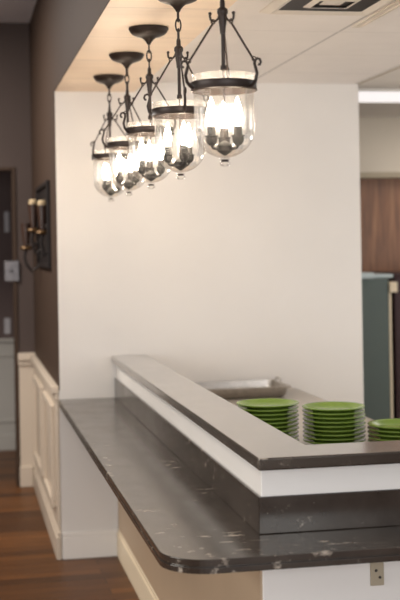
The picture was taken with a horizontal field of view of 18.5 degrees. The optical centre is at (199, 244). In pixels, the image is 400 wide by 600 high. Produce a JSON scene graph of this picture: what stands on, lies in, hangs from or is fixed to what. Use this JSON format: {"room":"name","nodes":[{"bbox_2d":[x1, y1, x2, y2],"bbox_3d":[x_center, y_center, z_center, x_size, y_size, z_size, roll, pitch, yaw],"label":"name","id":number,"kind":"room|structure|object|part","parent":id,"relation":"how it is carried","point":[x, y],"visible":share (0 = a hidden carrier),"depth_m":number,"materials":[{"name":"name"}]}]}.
{"room":"restaurant serving counter","nodes":[
{"label":"restaurant serving counter","id":0,"kind":"room"},
{"bbox_2d":[0,171,13,337],"bbox_3d":[-1.260,0.069,10.325,7.900,3.245,0.150,-1,0,-11],"label":"wall","id":1,"kind":"structure","parent":0,"point":[6,288],"depth_m":10.18,"materials":[{"name":"paint"}]},
{"bbox_2d":[4,212,8,231],"bbox_3d":[-1.597,-0.188,10.177,0.040,0.170,0.012,-1,0,-11],"label":"wall switch","id":2,"kind":"object","parent":1,"relation":"attached to","point":[6,214],"visible":1,"depth_m":10.17,"materials":[{"name":"grey plastic"}]},
{"bbox_2d":[4,318,10,333],"bbox_3d":[-1.592,0.672,10.175,0.050,0.130,0.012,-1,0,-11],"label":"wall outlet","id":3,"kind":"object","parent":1,"relation":"attached to","point":[6,320],"visible":1,"depth_m":10.17,"materials":[{"name":"white plastic"}]},
{"bbox_2d":[0,338,15,450],"bbox_3d":[-3.165,1.262,9.851,3.740,0.925,0.039,-1,0,-11],"label":"trim","id":4,"kind":"structure","parent":1,"relation":"attached to","point":[7,382],"depth_m":10.16,"materials":[{"name":"grey paint"}]},
{"bbox_2d":[0,22,34,465],"bbox_3d":[-3.003,0.099,8.338,3.713,3.245,0.120,-1,0,-11],"label":"wall","id":5,"kind":"structure","parent":0,"point":[15,104],"depth_m":8.62,"materials":[{"name":"paint"}]},
{"bbox_2d":[0,167,19,486],"bbox_3d":[-1.785,0.583,8.574,1.018,2.235,0.142,-1,0,-11],"label":"door frame","id":6,"kind":"structure","parent":5,"relation":"in","point":[12,169],"depth_m":8.60,"materials":[{"name":"brown paint"}]},
{"bbox_2d":[4,261,18,281],"bbox_3d":[-1.309,0.184,8.574,0.102,0.144,0.044,-1,0,-11],"label":"light switch","id":7,"kind":"object","parent":6,"relation":"attached to","point":[11,268],"visible":1,"depth_m":8.59,"materials":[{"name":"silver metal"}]},
{"bbox_2d":[20,466,32,486],"bbox_3d":[-1.210,1.618,8.589,0.091,0.145,0.024,-1,0,-11],"label":"baseboard","id":8,"kind":"structure","parent":5,"relation":"attached to","point":[26,472],"depth_m":8.58,"materials":[{"name":"beige paint"}]},
{"bbox_2d":[18,352,35,485],"bbox_3d":[-1.204,1.223,8.600,0.120,0.935,0.049,-1,0,-11],"label":"trim","id":9,"kind":"structure","parent":5,"relation":"attached to","point":[26,369],"depth_m":8.60,"materials":[{"name":"beige paint"}]},
{"bbox_2d":[0,0,35,22],"bbox_3d":[-0.047,-1.624,3.996,7.900,0.100,13.050,-1,0,-11],"label":"ceiling","id":10,"kind":"structure","parent":0,"point":[11,11],"depth_m":8.18,"materials":[{"name":"paint"}]},
{"bbox_2d":[29,0,59,390],"bbox_3d":[-0.908,0.063,7.684,0.145,3.245,2.210,-1,0,-11],"label":"wall","id":11,"kind":"structure","parent":0,"point":[42,93],"depth_m":7.36,"materials":[{"name":"brown paint"}]},
{"bbox_2d":[20,180,50,271],"bbox_3d":[-1.000,-0.093,7.447,0.142,0.540,1.000,-1,0,-11],"label":"candle holder","id":12,"kind":"object","parent":11,"relation":"attached to","point":[39,207],"visible":1,"depth_m":7.47,"materials":[{"name":"black metal"}]},
{"bbox_2d":[21,223,30,245],"bbox_3d":[-1.109,-0.064,7.854,0.068,0.144,0.067,-1,0,-11],"label":"cup","id":13,"kind":"object","parent":12,"relation":"on","point":[24,226],"depth_m":7.83,"materials":[{"name":"clear glass"}]},
{"bbox_3d":[-1.076,0.075,7.860,0.105,0.206,0.020,-1,0,-11],"label":"arm","id":14,"kind":"part","parent":12,"relation":"part of","materials":[{"name":"black metal"}]},
{"bbox_2d":[28,204,37,227],"bbox_3d":[-1.024,-0.175,7.565,0.068,0.144,0.067,-1,0,-11],"label":"cup","id":15,"kind":"object","parent":12,"relation":"on","point":[32,208],"depth_m":7.54,"materials":[{"name":"clear glass"}]},
{"bbox_2d":[29,199,37,203],"bbox_3d":[-1.025,-0.231,7.565,0.054,0.095,0.054,-1,0,-11],"label":"candle","id":16,"kind":"object","parent":12,"relation":"on","point":[32,201],"depth_m":7.55,"materials":[{"name":"beige wax"}]},
{"bbox_3d":[-1.005,-0.035,7.568,0.076,0.204,0.020,-1,0,-11],"label":"arm","id":17,"kind":"part","parent":12,"relation":"part of","materials":[{"name":"black metal"}]},
{"bbox_2d":[36,205,46,229],"bbox_3d":[-0.919,-0.157,7.178,0.068,0.144,0.067,-1,0,-11],"label":"cup","id":18,"kind":"object","parent":12,"relation":"on","point":[41,209],"depth_m":7.16,"materials":[{"name":"clear glass"}]},
{"bbox_2d":[37,200,45,204],"bbox_3d":[-0.920,-0.213,7.178,0.054,0.095,0.054,-1,0,-11],"label":"candle","id":19,"kind":"object","parent":12,"relation":"on","point":[41,202],"depth_m":7.16,"materials":[{"name":"beige wax"}]},
{"bbox_3d":[-0.952,-0.114,7.457,0.021,0.500,1.000,-1,0,-11],"label":"frame","id":20,"kind":"part","parent":12,"relation":"part of","materials":[{"name":"black metal"}]},
{"bbox_3d":[-0.914,-0.016,7.178,0.050,0.199,0.020,-1,0,-11],"label":"arm","id":21,"kind":"part","parent":12,"relation":"part of","materials":[{"name":"black metal"}]},
{"bbox_2d":[30,354,58,399],"bbox_3d":[-0.972,0.799,7.593,0.040,0.075,2.060,-1,0,-11],"label":"trim","id":22,"kind":"structure","parent":11,"relation":"attached to","point":[53,388],"depth_m":7.20,"materials":[{"name":"beige paint"}]},
{"bbox_2d":[32,368,60,531],"bbox_3d":[-0.962,1.247,7.593,0.034,0.880,2.060,-1,0,-11],"label":"trim","id":23,"kind":"structure","parent":11,"relation":"attached to","point":[46,431],"depth_m":7.29,"materials":[{"name":"beige paint"}]},
{"bbox_2d":[33,466,61,559],"bbox_3d":[-0.951,1.614,7.586,0.028,0.145,2.076,-1,0,-11],"label":"baseboard","id":24,"kind":"structure","parent":11,"relation":"attached to","point":[55,535],"depth_m":7.20,"materials":[{"name":"beige paint"}]},
{"bbox_2d":[0,450,139,599],"bbox_3d":[0.010,1.720,3.996,7.900,0.100,13.050,-1,0,-11],"label":"floor","id":25,"kind":"structure","parent":0,"point":[30,569],"depth_m":6.48,"materials":[{"name":"brown wood"}]},
{"bbox_2d":[52,0,109,90],"bbox_3d":[1.559,-1.231,5.232,4.085,0.742,3.560,-1,0,-11],"label":"wall header","id":26,"kind":"structure","parent":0,"point":[73,20],"depth_m":5.61,"materials":[{"name":"brown paint"}]},
{"bbox_2d":[55,0,236,91],"bbox_3d":[1.566,-0.887,5.235,4.081,0.054,3.556,-1,0,-11],"label":"ceiling","id":27,"kind":"structure","parent":0,"point":[111,33],"depth_m":4.98,"materials":[{"name":"beige paint"}]},
{"bbox_2d":[90,74,127,201],"bbox_3d":[-0.446,-0.516,6.047,0.226,0.618,0.223,-1,0,-17],"label":"pendant lantern","id":28,"kind":"object","parent":27,"relation":"hanging from","point":[108,80],"visible":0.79,"depth_m":6.02,"materials":[{"name":"clear glass"}]},
{"bbox_3d":[-0.487,-0.552,5.981,0.006,0.127,0.090,-1,0,43],"label":"rod","id":29,"kind":"part","parent":28,"relation":"part of","materials":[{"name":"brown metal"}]},
{"bbox_2d":[102,179,108,192],"bbox_3d":[-0.458,-0.285,5.998,0.045,0.066,0.041,-1,0,-17],"label":"socket","id":30,"kind":"object","parent":28,"relation":"attached to","point":[105,186],"depth_m":5.99,"materials":[{"name":"metal"}]},
{"bbox_3d":[-0.462,-0.358,5.995,0.026,0.080,0.026,-1,0,-17],"label":"bulb","id":31,"kind":"part","parent":28,"relation":"part of","materials":[{"name":"white glass"}]},
{"bbox_3d":[-0.444,-0.718,6.030,0.018,0.114,0.018,-1,0,28],"label":"chain","id":32,"kind":"part","parent":28,"relation":"part of","materials":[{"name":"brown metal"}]},
{"bbox_2d":[99,52,148,195],"bbox_3d":[-0.309,-0.518,5.369,0.226,0.618,0.223,-1,0,15],"label":"pendant lantern","id":33,"kind":"object","parent":27,"relation":"hanging from","point":[126,59],"visible":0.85,"depth_m":5.33,"materials":[{"name":"clear glass"}]},
{"bbox_3d":[-0.379,-0.554,5.334,0.090,0.127,0.006,-1,0,-15],"label":"rod","id":34,"kind":"part","parent":33,"relation":"part of","materials":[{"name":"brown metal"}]},
{"bbox_3d":[-0.350,-0.360,5.335,0.026,0.080,0.026,-1,0,15],"label":"bulb","id":35,"kind":"part","parent":33,"relation":"part of","materials":[{"name":"white glass"}]},
{"bbox_2d":[115,171,124,185],"bbox_3d":[-0.344,-0.287,5.335,0.045,0.066,0.041,-1,0,15],"label":"socket","id":36,"kind":"object","parent":33,"relation":"attached to","point":[119,179],"depth_m":5.32,"materials":[{"name":"metal"}]},
{"bbox_3d":[-0.312,-0.432,5.351,0.018,0.318,0.018,-1,0,15],"label":"stem","id":37,"kind":"part","parent":33,"relation":"part of","materials":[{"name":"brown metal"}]},
{"bbox_3d":[-0.317,-0.720,5.351,0.018,0.114,0.018,-1,0,-30],"label":"chain","id":38,"kind":"part","parent":33,"relation":"part of","materials":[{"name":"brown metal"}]},
{"bbox_2d":[126,171,132,181],"bbox_3d":[-0.306,-0.288,5.387,0.038,0.066,0.050,-1,0,15],"label":"socket","id":39,"kind":"object","parent":33,"relation":"attached to","point":[130,174],"depth_m":5.38,"materials":[{"name":"metal"}]},
{"bbox_2d":[132,175,139,185],"bbox_3d":[-0.281,-0.288,5.328,0.049,0.066,0.038,-1,0,15],"label":"socket","id":40,"kind":"object","parent":33,"relation":"attached to","point":[135,180],"depth_m":5.32,"materials":[{"name":"metal"}]},
{"bbox_3d":[-0.267,-0.555,5.305,0.090,0.127,0.006,-1,0,45],"label":"rod","id":41,"kind":"part","parent":33,"relation":"part of","materials":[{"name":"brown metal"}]},
{"bbox_3d":[-0.277,-0.362,5.326,0.026,0.080,0.026,-1,0,15],"label":"bulb","id":42,"kind":"part","parent":33,"relation":"part of","materials":[{"name":"white glass"}]},
{"bbox_2d":[119,24,176,188],"bbox_3d":[-0.191,-0.521,4.731,0.224,0.618,0.223,-1,0,0],"label":"pendant lantern","id":43,"kind":"object","parent":27,"relation":"hanging from","point":[148,33],"visible":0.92,"depth_m":4.69,"materials":[{"name":"clear glass"}]},
{"bbox_3d":[-0.250,-0.556,4.680,0.090,0.127,0.006,-1,0,-30],"label":"rod","id":44,"kind":"part","parent":43,"relation":"part of","materials":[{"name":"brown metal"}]},
{"bbox_3d":[-0.222,-0.362,4.687,0.026,0.080,0.026,-1,0,0],"label":"bulb","id":45,"kind":"part","parent":43,"relation":"part of","materials":[{"name":"white glass"}]},
{"bbox_2d":[137,160,146,176],"bbox_3d":[-0.217,-0.289,4.689,0.045,0.066,0.041,-1,0,0],"label":"socket","id":46,"kind":"object","parent":43,"relation":"attached to","point":[141,169],"depth_m":4.68,"materials":[{"name":"metal"}]},
{"bbox_3d":[-0.195,-0.722,4.713,0.018,0.114,0.018,-1,0,-45],"label":"chain","id":47,"kind":"part","parent":43,"relation":"part of","materials":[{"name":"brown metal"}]},
{"bbox_3d":[-0.195,-0.363,4.755,0.026,0.080,0.026,-1,0,0],"label":"bulb","id":48,"kind":"part","parent":43,"relation":"part of","materials":[{"name":"white glass"}]},
{"bbox_3d":[-0.190,-0.434,4.713,0.018,0.318,0.018,-1,0,0],"label":"stem","id":49,"kind":"part","parent":43,"relation":"part of","materials":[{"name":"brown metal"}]},
{"bbox_2d":[146,161,154,172],"bbox_3d":[-0.193,-0.290,4.749,0.038,0.066,0.050,-1,0,0],"label":"socket","id":50,"kind":"object","parent":43,"relation":"attached to","point":[149,168],"depth_m":4.74,"materials":[{"name":"metal"}]},
{"bbox_2d":[156,160,164,176],"bbox_3d":[-0.154,-0.290,4.697,0.049,0.066,0.038,-1,0,0],"label":"socket","id":51,"kind":"object","parent":43,"relation":"attached to","point":[160,168],"depth_m":4.69,"materials":[{"name":"metal"}]},
{"bbox_3d":[-0.135,-0.558,4.679,0.090,0.127,0.006,-1,0,30],"label":"rod","id":52,"kind":"part","parent":43,"relation":"part of","materials":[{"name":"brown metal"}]},
{"bbox_2d":[143,0,208,179],"bbox_3d":[-0.065,-0.523,4.047,0.226,0.618,0.223,-1,0,-10],"label":"pendant lantern","id":53,"kind":"object","parent":27,"relation":"hanging from","point":[158,113],"visible":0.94,"depth_m":4.06,"materials":[{"name":"clear glass"}]},
{"bbox_3d":[-0.132,-0.558,4.087,0.090,0.127,0.006,-1,0,20],"label":"rod","id":54,"kind":"part","parent":53,"relation":"part of","materials":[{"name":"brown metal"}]},
{"bbox_2d":[162,146,173,165],"bbox_3d":[-0.100,-0.291,4.074,0.049,0.066,0.038,-1,0,-10],"label":"socket","id":55,"kind":"object","parent":53,"relation":"attached to","point":[168,156],"depth_m":4.06,"materials":[{"name":"metal"}]},
{"bbox_3d":[-0.107,-0.364,4.073,0.026,0.080,0.026,-1,0,-10],"label":"bulb","id":56,"kind":"part","parent":53,"relation":"part of","materials":[{"name":"white glass"}]},
{"bbox_3d":[-0.072,-0.725,4.064,0.018,0.114,0.018,-1,0,35],"label":"chain","id":57,"kind":"part","parent":53,"relation":"part of","materials":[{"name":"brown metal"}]},
{"bbox_3d":[-0.067,-0.436,4.065,0.018,0.318,0.018,-1,0,-10],"label":"stem","id":58,"kind":"part","parent":53,"relation":"part of","materials":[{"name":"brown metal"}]},
{"bbox_3d":[-0.058,-0.559,3.999,0.006,0.128,0.090,-1,0,-10],"label":"rod","id":59,"kind":"part","parent":53,"relation":"part of","materials":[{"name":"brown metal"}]},
{"bbox_2d":[178,145,189,165],"bbox_3d":[-0.052,-0.292,4.030,0.038,0.066,0.050,-1,0,-10],"label":"socket","id":60,"kind":"object","parent":53,"relation":"attached to","point":[184,155],"depth_m":4.02,"materials":[{"name":"metal"}]},
{"bbox_3d":[-0.053,-0.365,4.025,0.026,0.080,0.026,-1,0,-10],"label":"bulb","id":61,"kind":"part","parent":53,"relation":"part of","materials":[{"name":"white glass"}]},
{"bbox_3d":[-0.038,-0.366,4.096,0.026,0.080,0.026,-1,0,-10],"label":"bulb","id":62,"kind":"part","parent":53,"relation":"part of","materials":[{"name":"white glass"}]},
{"bbox_2d":[187,147,194,165],"bbox_3d":[-0.040,-0.292,4.094,0.045,0.066,0.041,-1,0,-10],"label":"socket","id":63,"kind":"object","parent":53,"relation":"attached to","point":[191,161],"depth_m":4.09,"materials":[{"name":"metal"}]},
{"bbox_2d":[180,0,261,166],"bbox_3d":[0.067,-0.525,3.436,0.224,0.618,0.223,-1,0,8],"label":"pendant lantern","id":64,"kind":"object","parent":27,"relation":"hanging from","point":[223,86],"visible":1,"depth_m":3.41,"materials":[{"name":"clear glass"}]},
{"bbox_3d":[0.002,-0.560,3.393,0.090,0.127,0.006,-1,0,-22],"label":"rod","id":65,"kind":"part","parent":64,"relation":"part of","materials":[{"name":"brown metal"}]},
{"bbox_3d":[0.031,-0.367,3.397,0.026,0.080,0.026,-1,0,8],"label":"bulb","id":66,"kind":"part","parent":64,"relation":"part of","materials":[{"name":"white glass"}]},
{"bbox_2d":[205,126,218,149],"bbox_3d":[0.036,-0.294,3.398,0.045,0.066,0.041,-1,0,8],"label":"socket","id":67,"kind":"object","parent":64,"relation":"attached to","point":[211,137],"depth_m":3.39,"materials":[{"name":"metal"}]},
{"bbox_3d":[0.066,-0.438,3.418,0.018,0.318,0.018,-1,0,8],"label":"stem","id":68,"kind":"part","parent":64,"relation":"part of","materials":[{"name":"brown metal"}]},
{"bbox_3d":[0.067,-0.367,3.460,0.026,0.080,0.026,-1,0,8],"label":"bulb","id":69,"kind":"part","parent":64,"relation":"part of","materials":[{"name":"white glass"}]},
{"bbox_2d":[218,128,230,142],"bbox_3d":[0.067,-0.294,3.454,0.038,0.066,0.050,-1,0,8],"label":"socket","id":70,"kind":"object","parent":64,"relation":"attached to","point":[223,137],"depth_m":3.45,"materials":[{"name":"metal"}]},
{"bbox_3d":[0.073,-0.561,3.484,0.006,0.128,0.090,-1,0,8],"label":"rod","id":71,"kind":"part","parent":64,"relation":"part of","materials":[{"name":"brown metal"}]},
{"bbox_2d":[230,126,244,149],"bbox_3d":[0.100,-0.295,3.398,0.049,0.066,0.038,-1,0,8],"label":"socket","id":72,"kind":"object","parent":64,"relation":"attached to","point":[237,138],"depth_m":3.39,"materials":[{"name":"metal"}]},
{"bbox_3d":[0.104,-0.368,3.397,0.026,0.080,0.026,-1,0,8],"label":"bulb","id":73,"kind":"part","parent":64,"relation":"part of","materials":[{"name":"white glass"}]},
{"bbox_3d":[0.116,-0.562,3.377,0.090,0.127,0.006,-1,0,38],"label":"rod","id":74,"kind":"part","parent":64,"relation":"part of","materials":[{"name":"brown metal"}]},
{"bbox_2d":[55,82,363,537],"bbox_3d":[0.061,0.391,6.819,1.703,2.557,0.140,-1,0,-11],"label":"wall","id":75,"kind":"structure","parent":0,"point":[249,268],"depth_m":6.75,"materials":[{"name":"white paint"}]},
{"bbox_2d":[116,365,399,599],"bbox_3d":[1.696,1.119,5.413,3.726,1.044,3.242,-1,0,-11],"label":"wall","id":76,"kind":"structure","parent":0,"point":[352,581],"depth_m":3.51,"materials":[{"name":"beige paint"}]},
{"bbox_2d":[62,529,158,599],"bbox_3d":[1.554,1.569,5.377,4.032,0.150,3.256,-1,0,-11],"label":"baseboard","id":77,"kind":"structure","parent":76,"relation":"attached to","point":[93,543],"depth_m":6.58,"materials":[{"name":"beige paint"}]},
{"bbox_2d":[118,500,262,599],"bbox_3d":[-0.133,1.190,5.046,0.006,0.663,3.218,-1,0,-11],"label":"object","id":78,"kind":"structure","parent":76,"relation":"attached to","point":[166,584],"depth_m":4.66,"materials":[{"name":"beige paint"}]},
{"bbox_2d":[59,378,399,573],"bbox_3d":[1.560,0.756,5.263,4.038,0.143,3.484,-1,0,-11],"label":"countertop","id":79,"kind":"structure","parent":76,"relation":"attached to","point":[194,515],"depth_m":3.55,"materials":[{"name":"grey stone"}]},
{"bbox_2d":[112,355,399,470],"bbox_3d":[1.682,0.579,5.370,3.751,0.035,3.322,-1,0,-11],"label":"bar ledge","id":80,"kind":"object","parent":76,"relation":"on","point":[265,447],"visible":1,"depth_m":3.85,"materials":[{"name":"grey stone"}]},
{"bbox_2d":[114,378,399,533],"bbox_3d":[1.685,0.735,5.406,3.737,0.104,3.252,-1,0,-11],"label":"backsplash","id":81,"kind":"structure","parent":76,"relation":"attached to","point":[371,508],"depth_m":3.52,"materials":[{"name":"grey stone"}]},
{"bbox_2d":[370,562,383,585],"bbox_3d":[0.521,0.911,3.450,0.040,0.129,0.160,-1,0,-11],"label":"electrical outlet","id":82,"kind":"object","parent":76,"relation":"attached to","point":[376,569],"visible":0.52,"depth_m":3.52,"materials":[{"name":"beige paint"}]},
{"bbox_2d":[153,0,399,117],"bbox_3d":[1.371,-0.961,6.223,4.081,0.100,5.560,-1,0,-11],"label":"ceiling","id":83,"kind":"structure","parent":0,"point":[312,49],"depth_m":5.69,"materials":[{"name":"white paint"}]},
{"bbox_2d":[259,0,395,15],"bbox_3d":[0.489,-0.888,4.537,0.450,0.014,0.450,-1,0,-11],"label":"ceiling vent","id":84,"kind":"object","parent":83,"relation":"in","point":[293,7],"visible":1,"depth_m":4.61,"materials":[{"name":"metal"}]},
{"bbox_2d":[352,0,399,27],"bbox_3d":[0.762,-0.896,4.452,0.040,0.006,1.238,-1,0,-11],"label":"ceiling track","id":85,"kind":"object","parent":83,"relation":"attached to","point":[356,25],"visible":1,"depth_m":4.79,"materials":[{"name":"metal"}]},
{"bbox_2d":[358,67,399,84],"bbox_3d":[1.178,-0.931,5.447,0.009,0.053,3.030,-1,0,-11],"label":"trim","id":86,"kind":"structure","parent":83,"relation":"attached to","point":[398,67],"depth_m":6.56,"materials":[{"name":"beige paint"}]},
{"bbox_2d":[358,89,399,102],"bbox_3d":[1.313,-0.903,7.516,1.320,0.012,0.600,-1,0,-11],"label":"recessed light","id":87,"kind":"object","parent":83,"relation":"in","point":[364,95],"visible":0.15,"depth_m":7.42,"materials":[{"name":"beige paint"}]},
{"bbox_2d":[359,118,399,171],"bbox_3d":[0.990,-0.708,8.869,3.820,0.392,0.220,-1,0,-11],"label":"wall","id":88,"kind":"structure","parent":0,"point":[379,138],"depth_m":8.81,"materials":[{"name":"beige paint"}]},
{"bbox_2d":[360,172,399,178],"bbox_3d":[1.003,-0.492,8.817,3.820,0.040,0.145,-1,0,-11],"label":"trim","id":89,"kind":"structure","parent":88,"relation":"attached to","point":[363,175],"depth_m":8.80,"materials":[{"name":"beige paint"}]},
{"bbox_2d":[360,179,399,271],"bbox_3d":[1.000,0.578,8.928,3.820,2.150,0.100,-1,0,-11],"label":"wall","id":90,"kind":"structure","parent":0,"point":[379,198],"depth_m":8.94,"materials":[{"name":"brown wood"}]},
{"bbox_3d":[1.616,1.640,6.385,3.626,0.006,4.880,-1,0,-11],"label":"floor","id":91,"kind":"structure","parent":0,"visible":0},
{"bbox_2d":[225,388,371,444],"bbox_3d":[0.419,1.230,5.234,0.864,0.864,3.098,-1,0,-11],"label":"countertop","id":92,"kind":"structure","parent":91,"relation":"on","point":[303,397],"depth_m":6.29,"materials":[{"name":"grey laminate"}]},
{"bbox_2d":[195,376,290,398],"bbox_3d":[0.177,0.759,6.539,0.552,0.081,0.368,-1,0,-11],"label":"steel pan","id":93,"kind":"object","parent":92,"relation":"on","point":[237,389],"visible":0.62,"depth_m":6.42,"materials":[{"name":"silver metal"}]},
{"bbox_2d":[303,437,365,444],"bbox_3d":[0.534,0.783,4.891,0.250,0.024,0.250,-1,0,-19],"label":"dinner plate","id":94,"kind":"object","parent":92,"relation":"on","point":[363,439],"visible":0.28,"depth_m":4.87,"materials":[{"name":"green ceramic"}]},
{"bbox_2d":[302,433,365,443],"bbox_3d":[0.532,0.767,4.890,0.250,0.024,0.250,-1,0,8],"label":"dinner plate","id":95,"kind":"object","parent":94,"relation":"on","point":[331,441],"visible":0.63,"depth_m":4.80,"materials":[{"name":"green ceramic"}]},
{"bbox_2d":[303,429,365,438],"bbox_3d":[0.534,0.750,4.891,0.250,0.024,0.250,-1,0,-29],"label":"dinner plate","id":96,"kind":"object","parent":95,"relation":"on","point":[318,436],"visible":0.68,"depth_m":4.81,"materials":[{"name":"green ceramic"}]},
{"bbox_2d":[303,425,365,434],"bbox_3d":[0.533,0.734,4.891,0.250,0.024,0.250,-1,0,-24],"label":"dinner plate","id":97,"kind":"object","parent":96,"relation":"on","point":[321,432],"visible":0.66,"depth_m":4.81,"materials":[{"name":"green ceramic"}]},
{"bbox_2d":[303,421,365,430],"bbox_3d":[0.533,0.717,4.893,0.250,0.024,0.250,-1,0,-5],"label":"dinner plate","id":98,"kind":"object","parent":97,"relation":"on","point":[325,428],"visible":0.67,"depth_m":4.81,"materials":[{"name":"green ceramic"}]},
{"bbox_2d":[302,416,365,425],"bbox_3d":[0.532,0.701,4.892,0.250,0.024,0.250,-1,0,-42],"label":"dinner plate","id":99,"kind":"object","parent":98,"relation":"on","point":[363,418],"visible":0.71,"depth_m":4.81,"materials":[{"name":"green ceramic"}]},
{"bbox_2d":[303,412,365,421],"bbox_3d":[0.533,0.684,4.891,0.250,0.024,0.250,-1,0,12],"label":"dinner plate","id":100,"kind":"object","parent":99,"relation":"on","point":[349,419],"visible":0.53,"depth_m":4.81,"materials":[{"name":"green ceramic"}]},
{"bbox_2d":[302,408,364,417],"bbox_3d":[0.531,0.668,4.891,0.250,0.024,0.250,-1,0,-1],"label":"dinner plate","id":101,"kind":"object","parent":100,"relation":"on","point":[320,415],"visible":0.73,"depth_m":4.81,"materials":[{"name":"green ceramic"}]},
{"bbox_2d":[302,401,364,413],"bbox_3d":[0.530,0.651,4.891,0.250,0.024,0.250,-1,0,-25],"label":"dinner plate","id":102,"kind":"object","parent":101,"relation":"on","point":[332,407],"visible":0.99,"depth_m":4.93,"materials":[{"name":"green ceramic"}]},
{"bbox_3d":[0.785,0.779,4.840,0.250,0.024,0.250,-1,0,-28],"label":"dinner plate","id":103,"kind":"object","parent":92,"relation":"on","visible":0},
{"bbox_2d":[368,434,394,440],"bbox_3d":[0.785,0.762,4.838,0.250,0.024,0.250,-1,0,20],"label":"dinner plate","id":104,"kind":"object","parent":103,"relation":"on","point":[369,435],"visible":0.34,"depth_m":4.78,"materials":[{"name":"green ceramic"}]},
{"bbox_2d":[367,430,399,439],"bbox_3d":[0.784,0.746,4.839,0.250,0.024,0.250,-1,0,12],"label":"dinner plate","id":105,"kind":"object","parent":104,"relation":"on","point":[385,437],"visible":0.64,"depth_m":4.77,"materials":[{"name":"green ceramic"}]},
{"bbox_2d":[367,425,399,435],"bbox_3d":[0.784,0.729,4.841,0.250,0.024,0.250,-1,0,6],"label":"dinner plate","id":106,"kind":"object","parent":105,"relation":"on","point":[388,433],"visible":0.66,"depth_m":4.76,"materials":[{"name":"green ceramic"}]},
{"bbox_2d":[367,418,399,431],"bbox_3d":[0.784,0.713,4.837,0.250,0.024,0.250,-1,0,18],"label":"dinner plate","id":107,"kind":"object","parent":106,"relation":"on","point":[393,425],"visible":1,"depth_m":4.88,"materials":[{"name":"green ceramic"}]},
{"bbox_3d":[0.271,0.788,4.900,0.250,0.024,0.250,-1,0,35],"label":"dinner plate","id":108,"kind":"object","parent":92,"relation":"on","visible":0},
{"bbox_3d":[0.269,0.771,4.901,0.250,0.024,0.250,-1,0,43],"label":"dinner plate","id":109,"kind":"object","parent":108,"relation":"on","visible":0},
{"bbox_2d":[287,430,298,435],"bbox_3d":[0.269,0.755,4.901,0.250,0.024,0.250,-1,0,-24],"label":"dinner plate","id":110,"kind":"object","parent":109,"relation":"on","point":[295,431],"visible":0.09,"depth_m":4.88,"materials":[{"name":"green ceramic"}]},
{"bbox_2d":[281,425,298,433],"bbox_3d":[0.270,0.738,4.899,0.250,0.024,0.250,-1,0,-42],"label":"dinner plate","id":111,"kind":"object","parent":110,"relation":"on","point":[296,427],"visible":0.21,"depth_m":4.85,"materials":[{"name":"green ceramic"}]},
{"bbox_2d":[274,421,298,430],"bbox_3d":[0.269,0.722,4.902,0.250,0.024,0.250,-1,0,36],"label":"dinner plate","id":112,"kind":"object","parent":111,"relation":"on","point":[293,424],"visible":0.28,"depth_m":4.83,"materials":[{"name":"green ceramic"}]},
{"bbox_2d":[267,417,298,426],"bbox_3d":[0.269,0.705,4.902,0.250,0.024,0.250,-1,0,23],"label":"dinner plate","id":113,"kind":"object","parent":112,"relation":"on","point":[281,424],"visible":0.28,"depth_m":4.82,"materials":[{"name":"green ceramic"}]},
{"bbox_2d":[260,413,298,422],"bbox_3d":[0.270,0.689,4.901,0.250,0.024,0.250,-1,0,13],"label":"dinner plate","id":114,"kind":"object","parent":113,"relation":"on","point":[278,420],"visible":0.3,"depth_m":4.81,"materials":[{"name":"green ceramic"}]},
{"bbox_2d":[251,409,297,418],"bbox_3d":[0.267,0.672,4.902,0.250,0.024,0.250,-1,0,-21],"label":"dinner plate","id":115,"kind":"object","parent":114,"relation":"on","point":[259,416],"visible":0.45,"depth_m":4.81,"materials":[{"name":"green ceramic"}]},
{"bbox_2d":[237,405,298,414],"bbox_3d":[0.268,0.656,4.899,0.250,0.024,0.250,-1,0,-27],"label":"dinner plate","id":116,"kind":"object","parent":115,"relation":"on","point":[262,412],"visible":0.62,"depth_m":4.81,"materials":[{"name":"green ceramic"}]},
{"bbox_2d":[236,398,298,409],"bbox_3d":[0.270,0.639,4.900,0.250,0.024,0.250,-1,0,-31],"label":"dinner plate","id":117,"kind":"object","parent":116,"relation":"on","point":[261,403],"visible":0.97,"depth_m":4.94,"materials":[{"name":"green ceramic"}]},
{"bbox_2d":[361,272,397,419],"bbox_3d":[0.965,0.920,8.384,0.630,1.463,0.530,-1,0,-11],"label":"cabinet","id":118,"kind":"object","parent":91,"relation":"on","point":[376,288],"visible":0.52,"depth_m":8.18,"materials":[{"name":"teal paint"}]},
{"bbox_2d":[371,271,399,418],"bbox_3d":[1.706,0.912,8.657,0.870,1.453,0.470,-1,0,-11],"label":"cabinet","id":119,"kind":"object","parent":91,"relation":"on","point":[395,296],"visible":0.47,"depth_m":8.36,"materials":[{"name":"paint"}]}
]}

